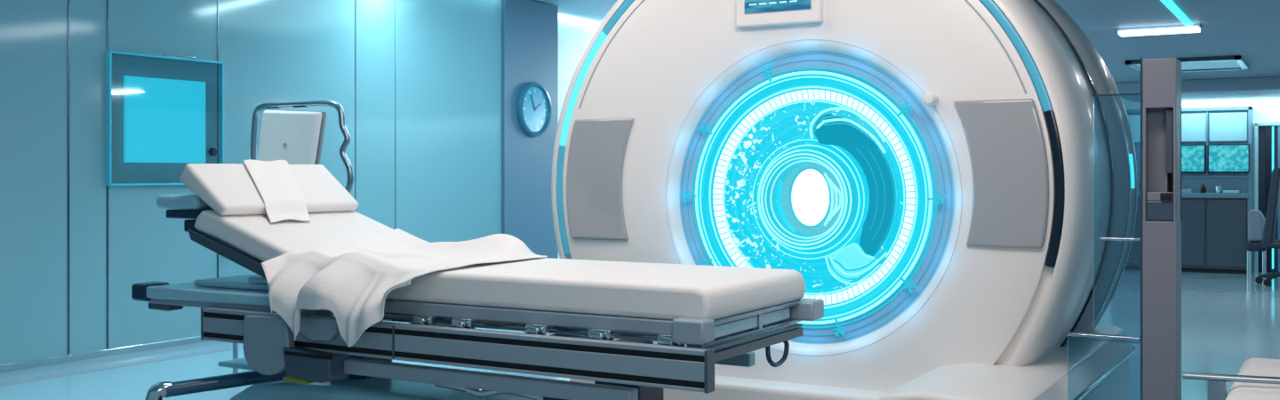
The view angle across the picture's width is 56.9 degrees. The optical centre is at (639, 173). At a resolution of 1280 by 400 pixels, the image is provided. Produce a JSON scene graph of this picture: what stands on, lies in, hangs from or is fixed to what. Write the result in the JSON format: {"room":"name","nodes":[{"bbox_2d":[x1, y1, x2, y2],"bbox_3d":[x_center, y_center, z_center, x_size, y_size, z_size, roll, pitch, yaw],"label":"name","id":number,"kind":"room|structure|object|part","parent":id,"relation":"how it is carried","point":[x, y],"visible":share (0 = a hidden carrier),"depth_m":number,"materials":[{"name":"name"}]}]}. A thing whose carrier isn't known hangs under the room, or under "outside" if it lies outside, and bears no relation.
{"room":"radiology room","nodes":[
{"label":"radiology room","id":0,"kind":"room"},
{"bbox_2d":[0,320,402,386],"bbox_3d":[-1.938,1.248,10.127,0.120,0.003,18.300,0,0,30],"label":"trim","id":1,"kind":"structure","parent":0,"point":[100,368],"depth_m":7.62,"materials":[{"name":"blue"}]},
{"bbox_2d":[0,0,501,364],"bbox_3d":[-4.295,-0.275,7.191,0.250,3.050,11.050,0,0,30],"label":"wall","id":2,"kind":"structure","parent":0,"point":[417,84],"depth_m":8.62,"materials":[{"name":"teal paint"}]},
{"bbox_2d":[67,0,69,353],"bbox_3d":[-3.787,-0.297,7.816,0.016,2.985,0.016,0,0,30],"label":"trim","id":3,"kind":"structure","parent":2,"relation":"attached to","point":[68,0],"depth_m":7.81,"materials":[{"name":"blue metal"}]},
{"bbox_2d":[0,336,213,372],"bbox_3d":[-4.179,1.225,7.123,0.018,0.050,11.050,0,0,30],"label":"baseboard","id":4,"kind":"structure","parent":2,"relation":"attached to","point":[80,356],"depth_m":7.98,"materials":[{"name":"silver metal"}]},
{"bbox_2d":[106,0,108,348],"bbox_3d":[-3.640,-0.297,8.066,0.016,2.985,0.016,0,0,30],"label":"trim","id":5,"kind":"structure","parent":2,"relation":"attached to","point":[107,0],"depth_m":8.06,"materials":[{"name":"blue metal"}]},
{"bbox_2d":[105,50,223,185],"bbox_3d":[-3.372,-0.383,8.446,0.070,0.935,0.960,0,0,30],"label":"wall display","id":6,"kind":"object","parent":2,"relation":"attached to","point":[164,119],"visible":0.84,"depth_m":8.42,"materials":[{"name":"teal"}]},
{"bbox_3d":[-3.164,-0.160,8.759,0.029,0.060,0.060,0,0,30],"label":"knob","id":7,"kind":"part","parent":6,"relation":"part of","materials":[{"name":"blue plastic"}]},
{"bbox_2d":[216,0,218,277],"bbox_3d":[-3.173,-0.297,8.862,0.016,2.985,0.016,0,0,30],"label":"trim","id":8,"kind":"structure","parent":2,"relation":"attached to","point":[217,0],"depth_m":8.85,"materials":[{"name":"blue metal"}]},
{"bbox_2d":[501,0,558,258],"bbox_3d":[-1.243,-0.275,12.357,0.280,3.050,0.950,0,0,30],"label":"wall pier","id":9,"kind":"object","parent":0,"point":[529,28],"visible":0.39,"depth_m":12.23,"materials":[{"name":"blue paint"}]},
{"bbox_2d":[516,81,551,136],"bbox_3d":[-1.094,-0.665,12.275,0.060,0.570,0.570,0,0,30],"label":"wall clock","id":10,"kind":"object","parent":9,"relation":"attached to","point":[533,106],"visible":1,"depth_m":12.26,"materials":[{"name":"blue plastic"}]},
{"bbox_2d":[531,0,616,22],"bbox_3d":[1.856,-1.860,7.898,10.800,0.100,18.500,0,0,30],"label":"ceiling","id":11,"kind":"structure","parent":0,"point":[591,10],"depth_m":12.89,"materials":[{"name":"blue paint"}]},
{"bbox_2d":[558,13,600,25],"bbox_3d":[0.255,-1.785,15.391,0.050,0.040,6.800,0,0,30],"label":"recessed light","id":12,"kind":"object","parent":11,"relation":"in","point":[560,16],"visible":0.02,"depth_m":13.70,"materials":[{"name":"white plastic"}]},
{"bbox_2d":[558,17,598,258],"bbox_3d":[0.126,-0.275,15.408,0.150,3.050,7.100,0,0,30],"label":"wall","id":13,"kind":"structure","parent":0,"point":[573,36],"depth_m":13.64,"materials":[{"name":"white paint"}]},
{"bbox_2d":[0,269,1279,399],"bbox_3d":[1.856,1.300,7.898,10.800,0.100,18.500,0,0,30],"label":"floor","id":14,"kind":"structure","parent":0,"point":[1228,320],"depth_m":8.24,"materials":[{"name":"blue tile"}]},
{"bbox_2d":[232,99,353,373],"bbox_3d":[-2.212,0.395,7.341,0.919,1.710,0.420,0,0,30],"label":"chair","id":15,"kind":"object","parent":14,"relation":"on","point":[295,137],"visible":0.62,"depth_m":7.39,"materials":[{"name":"white plastic"}]},
{"bbox_3d":[-2.513,1.015,7.332,0.030,0.470,0.032,0,0,30],"label":"leg","id":16,"kind":"part","parent":15,"relation":"part of","materials":[{"name":"silver metal"}]},
{"bbox_3d":[-2.223,-0.177,7.461,0.562,0.453,0.055,0,0,30],"label":"backrest","id":17,"kind":"part","parent":15,"relation":"part of","materials":[{"name":"white plastic"}]},
{"bbox_3d":[-2.141,0.147,7.462,0.919,1.214,0.081,0,0,30],"label":"tube frame","id":18,"kind":"part","parent":15,"relation":"part of","materials":[{"name":"silver metal"}]},
{"bbox_2d":[131,193,823,399],"bbox_3d":[-0.819,0.672,4.944,2.972,1.155,1.544,0,0,30],"label":"hospital bed","id":19,"kind":"object","parent":14,"relation":"on","point":[722,315],"visible":0.8,"depth_m":4.46,"materials":[{"name":"white fabric"}]},
{"bbox_2d":[131,281,183,311],"bbox_3d":[-2.180,0.556,5.342,0.210,0.117,0.135,0,0,30],"label":"handle","id":20,"kind":"object","parent":19,"relation":"on","point":[154,292],"depth_m":5.29,"materials":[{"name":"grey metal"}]},
{"bbox_3d":[-1.841,0.215,5.633,0.320,0.100,0.750,0,0,30],"label":"headrest frame","id":21,"kind":"part","parent":19,"relation":"part of","materials":[{"name":"blue plastic"}]},
{"bbox_3d":[-1.858,0.642,5.063,0.012,0.139,0.054,0,0,30],"label":"plate","id":22,"kind":"part","parent":19,"relation":"part of","materials":[{"name":"grey metal"}]},
{"bbox_2d":[146,281,270,305],"bbox_3d":[-1.589,0.532,5.485,1.057,0.055,0.970,0,0,30],"label":"tray","id":23,"kind":"object","parent":19,"relation":"on","point":[192,293],"depth_m":5.14,"materials":[{"name":"grey plastic"}]},
{"bbox_3d":[-1.672,0.383,5.053,0.757,0.273,0.030,0,0,30],"label":"backrest frame","id":24,"kind":"part","parent":19,"relation":"part of","materials":[{"name":"grey metal"}]},
{"bbox_3d":[-1.751,0.890,5.064,0.544,0.090,0.074,0,0,-32],"label":"leg","id":25,"kind":"part","parent":19,"relation":"part of","materials":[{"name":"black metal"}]},
{"bbox_2d":[193,273,268,290],"bbox_3d":[-1.511,0.475,5.405,0.720,0.057,0.710,0,0,30],"label":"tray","id":26,"kind":"object","parent":19,"relation":"on","point":[255,282],"depth_m":5.18,"materials":[{"name":"plastic"}]},
{"bbox_2d":[179,163,358,215],"bbox_3d":[-1.726,0.071,5.554,0.306,0.231,0.830,0,0,30],"label":"pillow","id":27,"kind":"object","parent":19,"relation":"on","point":[228,188],"visible":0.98,"depth_m":5.36,"materials":[{"name":"white fabric"}]},
{"bbox_2d":[243,159,311,222],"bbox_3d":[-1.678,0.077,5.488,0.248,0.284,0.455,0,0,-38],"label":"cloth","id":28,"kind":"object","parent":27,"relation":"on","point":[275,180],"visible":1,"depth_m":5.48,"materials":[{"name":"white fabric"}]},
{"bbox_2d":[261,228,547,347],"bbox_3d":[-1.022,0.464,5.003,0.966,0.390,1.075,0,0,30],"label":"blanket","id":29,"kind":"object","parent":19,"relation":"on","point":[352,279],"visible":1,"depth_m":4.67,"materials":[{"name":"white fabric"}]},
{"bbox_3d":[-0.791,0.542,5.016,2.755,0.085,0.930,0,0,30],"label":"deck frame","id":30,"kind":"part","parent":19,"relation":"part of","materials":[{"name":"blue paint"}]},
{"bbox_3d":[-0.555,0.801,4.385,0.504,0.074,0.050,0,0,30],"label":"brake rod","id":31,"kind":"part","parent":19,"relation":"part of","materials":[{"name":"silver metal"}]},
{"bbox_3d":[-0.689,0.762,4.406,1.550,0.055,0.060,0,0,30],"label":"rail","id":32,"kind":"part","parent":19,"relation":"part of","materials":[{"name":"silver metal"}]},
{"bbox_3d":[-0.570,0.580,4.510,1.650,0.038,0.027,0,0,30],"label":"lift rod","id":33,"kind":"part","parent":19,"relation":"part of","materials":[{"name":"silver metal"}]},
{"bbox_3d":[-0.661,0.331,4.940,2.563,0.337,0.850,0,0,30],"label":"mattress","id":34,"kind":"part","parent":19,"relation":"part of","materials":[{"name":"white fabric"}]},
{"bbox_3d":[-0.207,0.762,5.225,1.550,0.055,0.060,0,0,30],"label":"rail","id":35,"kind":"part","parent":19,"relation":"part of","materials":[{"name":"grey metal"}]},
{"bbox_3d":[0.227,0.642,3.839,0.012,0.139,0.054,0,0,30],"label":"plate","id":36,"kind":"part","parent":19,"relation":"part of","materials":[{"name":"grey metal"}]},
{"bbox_3d":[0.410,0.540,4.311,0.060,0.084,0.910,0,0,30],"label":"foot rail","id":37,"kind":"part","parent":19,"relation":"part of","materials":[{"name":"silver metal"}]},
{"bbox_3d":[0.407,0.540,4.290,0.020,0.044,0.650,0,0,30],"label":"foot panel","id":38,"kind":"part","parent":19,"relation":"part of","materials":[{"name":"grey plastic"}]},
{"bbox_3d":[0.405,0.605,4.210,0.035,0.046,0.830,0,0,30],"label":"foot rail","id":39,"kind":"part","parent":19,"relation":"part of","materials":[{"name":"grey metal"}]},
{"bbox_3d":[0.505,0.663,4.364,0.028,0.102,0.180,0,0,30],"label":"hook handle","id":40,"kind":"part","parent":19,"relation":"part of","materials":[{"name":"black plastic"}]},
{"bbox_2d":[551,0,1137,399],"bbox_3d":[0.886,-0.011,5.800,2.699,2.523,2.500,0,0,30],"label":"scanner","id":41,"kind":"object","parent":14,"relation":"on","point":[924,168],"visible":0.92,"depth_m":5.27,"materials":[{"name":"white plastic"}]},
{"bbox_3d":[-0.199,0.030,5.874,0.394,0.600,0.032,0,0,30],"label":"insert panel","id":42,"kind":"part","parent":41,"relation":"part of","materials":[{"name":"grey plastic"}]},
{"bbox_3d":[0.634,-0.853,5.374,0.420,0.355,0.050,0,0,30],"label":"screen frame","id":43,"kind":"part","parent":41,"relation":"part of","materials":[{"name":"white plastic"}]},
{"bbox_3d":[0.817,0.120,5.528,0.356,0.356,0.020,0,0,30],"label":"hub plate","id":44,"kind":"part","parent":41,"relation":"part of","materials":[{"name":"white plastic"}]},
{"bbox_3d":[0.791,0.110,5.415,1.432,1.432,0.201,0,0,30],"label":"bore dish","id":45,"kind":"part","parent":41,"relation":"part of","materials":[{"name":"blue plastic"}]},
{"bbox_3d":[1.491,0.000,4.881,0.386,0.610,0.032,0,0,30],"label":"insert panel","id":46,"kind":"part","parent":41,"relation":"part of","materials":[{"name":"grey plastic"}]},
{"bbox_2d":[1067,93,1140,399],"bbox_3d":[1.646,0.485,4.188,0.247,1.530,0.040,0,0,30],"label":"metal frame","id":47,"kind":"object","parent":14,"relation":"on","point":[1093,335],"visible":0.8,"depth_m":4.19,"materials":[{"name":"silver metal"}]},
{"bbox_3d":[1.648,0.907,4.191,0.247,0.645,0.008,0,0,30],"label":"glass pane","id":48,"kind":"part","parent":47,"relation":"part of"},
{"bbox_3d":[1.647,0.578,4.185,0.242,0.010,0.035,0,0,30],"label":"rail","id":49,"kind":"part","parent":47,"relation":"part of","materials":[{"name":"silver metal"}]},
{"bbox_3d":[1.680,-0.277,4.161,0.162,0.006,0.012,0,0,30],"label":"rail","id":50,"kind":"part","parent":47,"relation":"part of","materials":[{"name":"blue metal"}]},
{"bbox_3d":[1.682,0.160,4.160,0.157,0.870,0.008,0,0,30],"label":"glass pane","id":51,"kind":"part","parent":47,"relation":"part of","materials":[{"name":"clear glass"}]},
{"bbox_3d":[1.692,0.232,4.158,0.137,0.010,0.035,0,0,30],"label":"rail","id":52,"kind":"part","parent":47,"relation":"part of","materials":[{"name":"silver metal"}]},
{"bbox_2d":[1140,57,1181,399],"bbox_3d":[1.820,0.425,4.123,0.114,1.650,0.166,0,0,30],"label":"post","id":53,"kind":"object","parent":14,"relation":"on","point":[1160,78],"visible":1,"depth_m":4.07,"materials":[{"name":"grey metal"}]},
{"bbox_3d":[1.798,0.129,4.078,0.086,0.068,0.046,0,0,30],"label":"dark panel","id":54,"kind":"part","parent":53,"relation":"part of","materials":[{"name":"blue"}]},
{"bbox_2d":[1124,197,1252,273],"bbox_3d":[6.963,0.781,15.197,1.615,0.938,0.500,0,0,30],"label":"base cabinet","id":55,"kind":"object","parent":14,"relation":"on","point":[1214,231],"visible":0.47,"depth_m":14.81,"materials":[{"name":"painted metal"},{"name":"laminate"}]},
{"bbox_3d":[6.404,0.750,15.267,0.540,0.840,0.025,0,0,30],"label":"door","id":56,"kind":"part","parent":55,"relation":"part of","materials":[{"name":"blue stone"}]},
{"bbox_3d":[6.876,0.750,14.990,0.535,0.840,0.025,0,0,30],"label":"door","id":57,"kind":"part","parent":55,"relation":"part of","materials":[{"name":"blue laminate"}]},
{"bbox_2d":[1137,192,1252,198],"bbox_3d":[6.949,0.280,15.193,1.635,0.060,0.520,0,0,30],"label":"countertop","id":58,"kind":"structure","parent":55,"relation":"on","point":[1183,195],"depth_m":14.77,"materials":[{"name":"blue"}]},
{"bbox_2d":[1181,189,1191,192],"bbox_3d":[6.957,0.225,15.044,0.140,0.050,0.110,0,0,30],"label":"metal box","id":59,"kind":"object","parent":58,"relation":"on","point":[1182,190],"visible":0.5,"depth_m":14.99,"materials":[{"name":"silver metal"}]},
{"bbox_2d":[1200,184,1206,192],"bbox_3d":[7.132,0.195,14.947,0.060,0.110,0.058,0,0,30],"label":"bottle","id":60,"kind":"object","parent":58,"relation":"on","point":[1203,188],"visible":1,"depth_m":14.93,"materials":[{"name":"black"}]},
{"bbox_2d":[1214,185,1222,192],"bbox_3d":[7.279,0.205,14.861,0.084,0.090,0.084,0,0,30],"label":"cup","id":61,"kind":"object","parent":58,"relation":"on","point":[1218,188],"visible":1,"depth_m":14.83,"materials":[{"name":"silver metal"}]},
{"bbox_2d":[1222,190,1240,193],"bbox_3d":[7.403,0.233,14.776,0.200,0.035,0.140,0,0,30],"label":"tray","id":62,"kind":"object","parent":58,"relation":"on","point":[1223,191],"visible":1,"depth_m":14.72,"materials":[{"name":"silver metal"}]},
{"bbox_3d":[7.322,0.750,14.728,0.440,0.840,0.025,0,0,30],"label":"door","id":63,"kind":"part","parent":55,"relation":"part of","materials":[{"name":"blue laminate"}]},
{"bbox_3d":[7.646,0.781,14.795,0.030,0.938,0.500,0,0,30],"label":"panel","id":64,"kind":"part","parent":55,"relation":"part of","materials":[{"name":"blue"}]},
{"bbox_2d":[1182,357,1279,399],"bbox_3d":[2.014,0.930,3.380,0.853,0.639,1.470,0,0,30],"label":"couch","id":65,"kind":"object","parent":14,"relation":"on","point":[1257,379],"visible":1,"depth_m":3.58,"materials":[{"name":"white plastic"}]},
{"bbox_2d":[1225,357,1279,399],"bbox_3d":[2.058,0.698,3.355,0.750,0.105,1.470,0,0,30],"label":"cushion","id":66,"kind":"object","parent":65,"relation":"on","point":[1240,389],"depth_m":3.58,"materials":[{"name":"white fabric"}]},
{"bbox_2d":[1246,208,1267,279],"bbox_3d":[7.388,0.843,14.129,0.210,0.814,0.550,0,0,30],"label":"chair","id":67,"kind":"object","parent":14,"relation":"on","point":[1255,218],"visible":0.84,"depth_m":14.02,"materials":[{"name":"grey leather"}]},
{"bbox_3d":[7.201,1.080,13.978,0.026,0.340,0.026,0,0,8],"label":"leg","id":68,"kind":"part","parent":67,"relation":"part of","materials":[{"name":"silver metal"}]},
{"bbox_3d":[7.404,1.080,14.323,0.026,0.340,0.026,0,0,-37],"label":"leg","id":69,"kind":"part","parent":67,"relation":"part of","materials":[{"name":"silver metal"}]},
{"bbox_3d":[7.376,0.870,14.108,0.210,0.100,0.500,0,0,30],"label":"seat","id":70,"kind":"part","parent":67,"relation":"part of","materials":[{"name":"blue"}]},
{"bbox_3d":[7.339,1.080,13.897,0.026,0.340,0.026,0,0,-37],"label":"leg","id":71,"kind":"part","parent":67,"relation":"part of","materials":[{"name":"silver metal"}]},
{"bbox_3d":[7.542,1.080,14.242,0.026,0.340,0.026,0,0,8],"label":"leg","id":72,"kind":"part","parent":67,"relation":"part of","materials":[{"name":"silver metal"}]},
{"bbox_2d":[1255,167,1279,286],"bbox_3d":[7.214,0.589,13.188,0.612,1.323,0.550,0,0,30],"label":"office chair","id":73,"kind":"object","parent":14,"relation":"on","point":[1268,241],"visible":1,"depth_m":13.03,"materials":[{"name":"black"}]},
{"bbox_3d":[7.109,1.140,13.273,0.040,0.099,0.288,0,0,-41],"label":"leg","id":74,"kind":"part","parent":73,"relation":"part of","materials":[{"name":"blue"}]},
{"bbox_3d":[7.074,0.367,13.241,0.210,0.879,0.500,0,0,30],"label":"backrest","id":75,"kind":"part","parent":73,"relation":"part of","materials":[{"name":"blue"}]},
{"bbox_3d":[7.200,0.790,13.167,0.480,0.080,0.500,0,0,30],"label":"seat","id":76,"kind":"part","parent":73,"relation":"part of","materials":[{"name":"blue"}]},
{"bbox_3d":[7.071,1.140,13.113,0.288,0.099,0.040,0,0,-23],"label":"leg","id":77,"kind":"part","parent":73,"relation":"part of","materials":[{"name":"blue"}]},
{"bbox_2d":[1054,0,1279,82],"bbox_3d":[5.873,-1.450,9.308,5.300,0.700,10.000,0,0,30],"label":"ceiling","id":78,"kind":"structure","parent":0,"point":[1250,29],"depth_m":9.22,"materials":[{"name":"blue"}]},
{"bbox_2d":[1116,0,1202,36],"bbox_3d":[3.310,-1.073,7.867,0.580,0.055,2.520,0,0,30],"label":"ceiling light","id":79,"kind":"object","parent":78,"relation":"attached to","point":[1188,27],"visible":1,"depth_m":8.74,"materials":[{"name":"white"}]},
{"bbox_2d":[1118,26,1199,36],"bbox_3d":[3.882,-1.060,8.830,0.550,0.030,0.160,0,0,30],"label":"diffuser","id":80,"kind":"object","parent":79,"relation":"attached to","point":[1140,30],"depth_m":8.81,"materials":[{"name":"white plastic"}]},
{"bbox_2d":[1125,55,1248,71],"bbox_3d":[5.460,-1.080,11.754,1.010,0.040,1.200,0,0,30],"label":"recessed light","id":81,"kind":"object","parent":78,"relation":"in","point":[1232,62],"visible":0.77,"depth_m":11.56,"materials":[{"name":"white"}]},
{"bbox_2d":[1136,60,1240,70],"bbox_3d":[5.460,-1.085,11.754,0.910,0.020,1.100,0,0,30],"label":"diffuser","id":82,"kind":"object","parent":81,"relation":"attached to","point":[1211,65],"depth_m":11.75,"materials":[{"name":"blue"}]},
{"bbox_2d":[1115,76,1279,102],"bbox_3d":[8.430,-1.025,13.662,5.300,0.150,1.700,0,0,30],"label":"wall","id":83,"kind":"structure","parent":0,"point":[1264,87],"depth_m":13.81,"materials":[{"name":"blue"}]},
{"bbox_2d":[1181,99,1279,105],"bbox_3d":[8.751,-0.900,14.355,4.450,0.040,0.060,0,0,30],"label":"light","id":84,"kind":"object","parent":83,"relation":"attached to","point":[1271,100],"visible":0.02,"depth_m":15.05,"materials":[{"name":"white plastic"}]},
{"bbox_2d":[1121,97,1279,271],"bbox_3d":[6.528,-0.275,15.852,10.800,3.050,0.150,0,0,30],"label":"wall","id":85,"kind":"structure","parent":0,"point":[1268,112],"depth_m":15.01,"materials":[{"name":"white paint"}]},
{"bbox_2d":[1125,106,1252,192],"bbox_3d":[7.044,-0.295,15.335,1.615,1.090,0.180,0,0,30],"label":"wall","id":86,"kind":"structure","parent":85,"relation":"attached to","point":[1232,124],"depth_m":15.11,"materials":[{"name":"blue"}]},
{"bbox_3d":[6.580,-0.590,15.558,0.510,0.360,0.025,0,0,30],"label":"frosted door","id":87,"kind":"part","parent":86,"relation":"part of","materials":[{"name":"teal glass"}]},
{"bbox_2d":[1181,144,1206,173],"bbox_3d":[7.057,-0.190,15.224,0.430,0.370,0.098,0,0,30],"label":"monitor","id":88,"kind":"object","parent":86,"relation":"attached to","point":[1193,156],"visible":0.56,"depth_m":15.14,"materials":[{"name":"blue plastic"}]},
{"bbox_3d":[7.046,-0.590,15.284,0.510,0.360,0.025,0,0,30],"label":"frosted door","id":89,"kind":"part","parent":86,"relation":"part of","materials":[{"name":"teal glass"}]},
{"bbox_3d":[7.486,-0.590,15.026,0.430,0.360,0.025,0,0,30],"label":"frosted door","id":90,"kind":"part","parent":86,"relation":"part of","materials":[{"name":"teal"}]},
{"bbox_2d":[1208,143,1249,173],"bbox_3d":[7.472,-0.190,14.980,0.477,0.370,0.098,0,0,30],"label":"monitor","id":91,"kind":"object","parent":86,"relation":"attached to","point":[1222,158],"visible":1,"depth_m":14.94,"materials":[{"name":"blue plastic"}]},
{"bbox_2d":[1254,122,1279,271],"bbox_3d":[8.034,0.305,14.823,0.560,1.890,0.100,0,0,30],"label":"trim","id":92,"kind":"structure","parent":85,"relation":"attached to","point":[1256,124],"depth_m":14.91,"materials":[{"name":"teal"}]},
{"bbox_2d":[1264,125,1271,272],"bbox_3d":[7.921,0.325,14.889,0.060,1.850,0.040,0,0,30],"label":"door frame","id":93,"kind":"structure","parent":85,"relation":"attached to","point":[1268,128],"depth_m":14.87,"materials":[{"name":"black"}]},
{"bbox_2d":[1258,125,1278,272],"bbox_3d":[8.036,0.325,14.856,0.490,1.850,0.040,0,0,30],"label":"door","id":94,"kind":"structure","parent":85,"relation":"in","point":[1261,129],"depth_m":14.92,"materials":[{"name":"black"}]},
{"bbox_2d":[1272,126,1273,268],"bbox_3d":[7.964,0.305,14.852,0.020,1.790,0.040,0,0,30],"label":"light strip","id":95,"kind":"object","parent":94,"relation":"attached to","point":[1272,126],"visible":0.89,"depth_m":14.84,"materials":[{"name":"teal"}]},
{"bbox_2d":[1278,125,1279,271],"bbox_3d":[8.057,0.325,14.803,0.100,1.850,0.050,0,0,30],"label":"door frame","id":96,"kind":"structure","parent":85,"relation":"attached to","point":[1278,125],"depth_m":14.80,"materials":[{"name":"blue"}]}
]}

